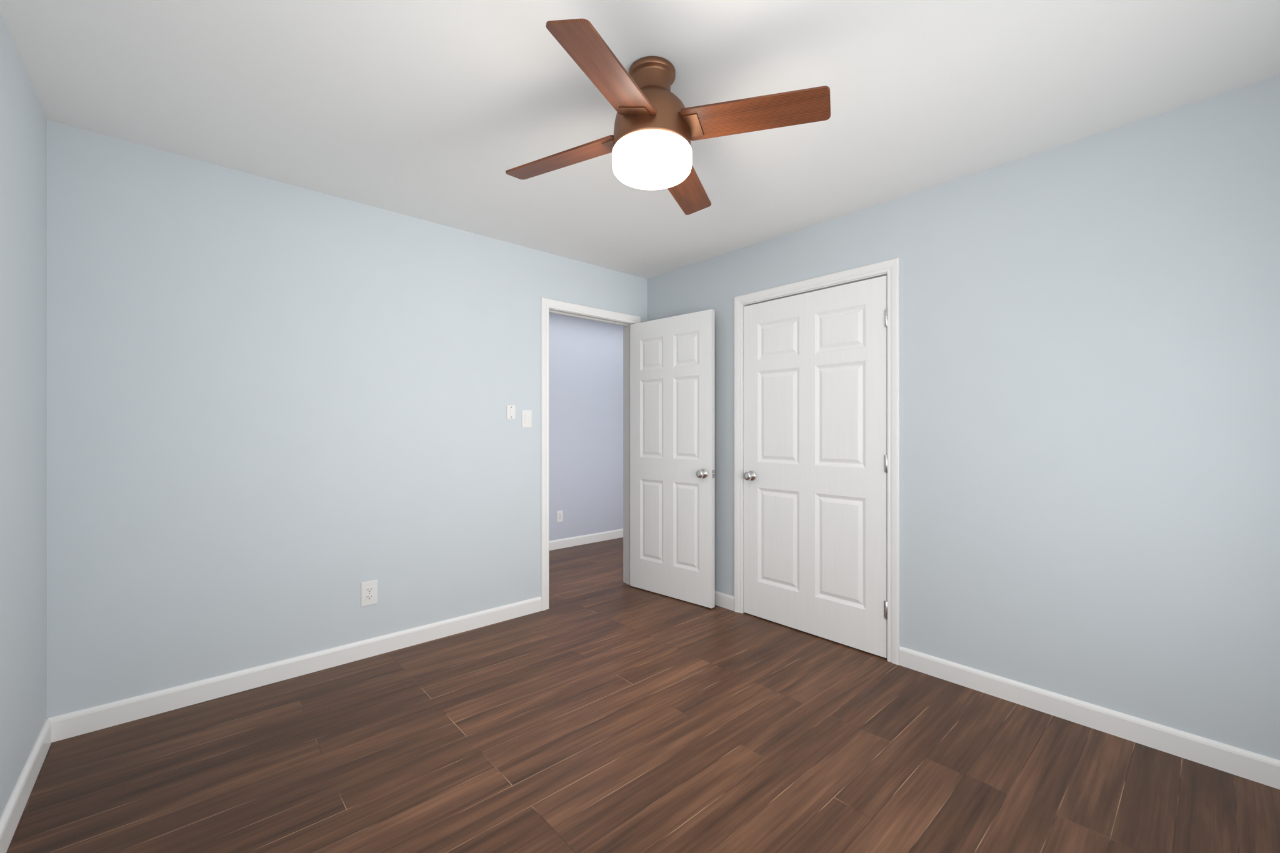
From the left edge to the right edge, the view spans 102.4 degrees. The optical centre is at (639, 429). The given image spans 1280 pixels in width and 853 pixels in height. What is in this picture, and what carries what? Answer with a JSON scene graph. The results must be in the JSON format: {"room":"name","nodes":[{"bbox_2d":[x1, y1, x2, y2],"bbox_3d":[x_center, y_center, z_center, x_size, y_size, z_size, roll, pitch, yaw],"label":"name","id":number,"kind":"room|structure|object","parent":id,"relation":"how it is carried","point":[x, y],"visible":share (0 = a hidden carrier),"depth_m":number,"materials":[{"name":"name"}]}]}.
{"room":"empty bedroom","nodes":[
{"label":"empty bedroom","id":0,"kind":"room"},
{"bbox_2d":[0,11,46,818],"bbox_3d":[-1.141,0.005,0.603,0.120,2.430,3.660,0,0,-42],"label":"wall","id":1,"kind":"structure","parent":0,"point":[23,120],"depth_m":1.66,"materials":[{"name":"blue paint"}]},
{"bbox_2d":[0,718,51,852],"bbox_3d":[-1.131,1.173,0.693,0.014,0.094,3.540,0,0,-42],"label":"baseboard","id":2,"kind":"structure","parent":1,"relation":"attached to","point":[9,820],"depth_m":1.66,"materials":[{"name":"white wood"}]},
{"bbox_2d":[0,0,1279,279],"bbox_3d":[0.337,-1.235,2.005,4.192,0.050,3.780,0,0,-42],"label":"ceiling","id":3,"kind":"structure","parent":0,"point":[421,109],"depth_m":1.83,"materials":[{"name":"paint"}]},
{"bbox_2d":[505,18,830,214],"bbox_3d":[0.041,-1.034,1.740,1.064,0.353,1.064,0,0,-42],"label":"ceiling fan","id":4,"kind":"object","parent":3,"relation":"hanging from","point":[649,145],"depth_m":1.63,"materials":[{"name":"brown wood"}]},
{"bbox_2d":[6,537,1279,852],"bbox_3d":[0.498,1.245,3.128,5.928,0.050,5.240,0,0,-42],"label":"floor","id":5,"kind":"structure","parent":0,"point":[616,716],"depth_m":1.92,"materials":[{"name":"brown wood"}]},
{"bbox_2d":[46,120,646,718],"bbox_3d":[-1.169,0.005,3.113,3.422,2.430,0.120,0,0,-42],"label":"wall","id":6,"kind":"structure","parent":5,"relation":"on","point":[269,400],"depth_m":2.47,"materials":[{"name":"blue paint"}]},
{"bbox_2d":[46,596,541,742],"bbox_3d":[-1.489,1.173,2.737,2.204,0.094,0.014,0,0,-42],"label":"baseboard","id":7,"kind":"structure","parent":6,"relation":"attached to","point":[94,719],"depth_m":2.46,"materials":[{"name":"white wood"}]},
{"bbox_2d":[361,580,377,606],"bbox_3d":[-1.457,0.880,2.769,0.080,0.128,0.009,0,0,-42],"label":"room outlet","id":8,"kind":"object","parent":6,"relation":"attached to","point":[369,589],"visible":1,"depth_m":2.77,"materials":[{"name":"white plastic"}]},
{"bbox_2d":[506,405,514,419],"bbox_3d":[-0.834,-0.115,3.327,0.060,0.090,0.008,0,0,-42],"label":"wall plate","id":9,"kind":"object","parent":6,"relation":"attached to","point":[510,409],"depth_m":3.32,"materials":[{"name":"white plastic"}]},
{"bbox_2d":[521,410,531,427],"bbox_3d":[-0.748,-0.073,3.402,0.072,0.116,0.010,0,0,-42],"label":"light switch","id":10,"kind":"object","parent":6,"relation":"attached to","point":[526,414],"visible":1,"depth_m":3.40,"materials":[{"name":"white plastic"}]},
{"bbox_2d":[540,297,640,611],"bbox_3d":[-0.378,0.163,3.821,0.896,2.115,0.156,0,0,-42],"label":"door frame","id":11,"kind":"structure","parent":6,"relation":"attached to","point":[545,303],"depth_m":3.61,"materials":[{"name":"white wood"}]},
{"bbox_2d":[630,309,714,608],"bbox_3d":[0.214,0.196,3.763,0.784,2.032,0.159,0,0,42],"label":"hall door","id":12,"kind":"structure","parent":11,"relation":"attached to","point":[672,359],"depth_m":3.72,"materials":[{"name":"white wood"}]},
{"bbox_2d":[548,313,623,541],"bbox_3d":[-0.766,0.005,5.432,4.740,2.430,0.120,0,0,-42],"label":"wall","id":13,"kind":"structure","parent":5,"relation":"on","point":[585,357],"depth_m":5.50,"materials":[{"name":"paint"}]},
{"bbox_2d":[556,510,563,522],"bbox_3d":[-0.823,0.890,5.294,0.072,0.116,0.009,0,0,-42],"label":"outlet","id":14,"kind":"object","parent":13,"relation":"attached to","point":[560,513],"visible":1,"depth_m":5.29,"materials":[{"name":"white plastic"}]},
{"bbox_2d":[548,528,623,550],"bbox_3d":[-0.721,1.173,5.382,4.500,0.094,0.014,0,0,-42],"label":"baseboard","id":15,"kind":"structure","parent":13,"relation":"attached to","point":[577,540],"depth_m":5.49,"materials":[{"name":"white wood"}]},
{"bbox_2d":[646,75,1279,760],"bbox_3d":[1.321,0.005,2.804,0.120,2.430,3.660,0,0,-42],"label":"wall","id":16,"kind":"structure","parent":0,"point":[1089,326],"depth_m":2.11,"materials":[{"name":"blue paint"}]},
{"bbox_2d":[714,590,734,611],"bbox_3d":[0.345,1.173,3.796,0.014,0.094,0.880,0,0,-42],"label":"baseboard","id":17,"kind":"structure","parent":16,"relation":"attached to","point":[722,600],"depth_m":3.53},
{"bbox_2d":[743,275,887,658],"bbox_3d":[0.994,0.196,3.061,0.097,2.032,0.944,0,0,-42],"label":"closet door","id":18,"kind":"structure","parent":16,"relation":"in","point":[815,456],"depth_m":3.03,"materials":[{"name":"white wood"}]},
{"bbox_2d":[734,257,899,664],"bbox_3d":[1.043,0.185,3.115,0.120,2.069,0.972,0,0,-42],"label":"door frame","id":19,"kind":"structure","parent":16,"relation":"attached to","point":[880,275],"depth_m":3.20,"materials":[{"name":"white wood"}]},
{"bbox_2d":[898,646,1279,789],"bbox_3d":[1.880,1.173,2.079,0.014,0.094,1.594,0,0,-42],"label":"baseboard","id":20,"kind":"structure","parent":16,"relation":"attached to","point":[1262,769],"depth_m":2.06,"materials":[{"name":"white wood"}]}
]}

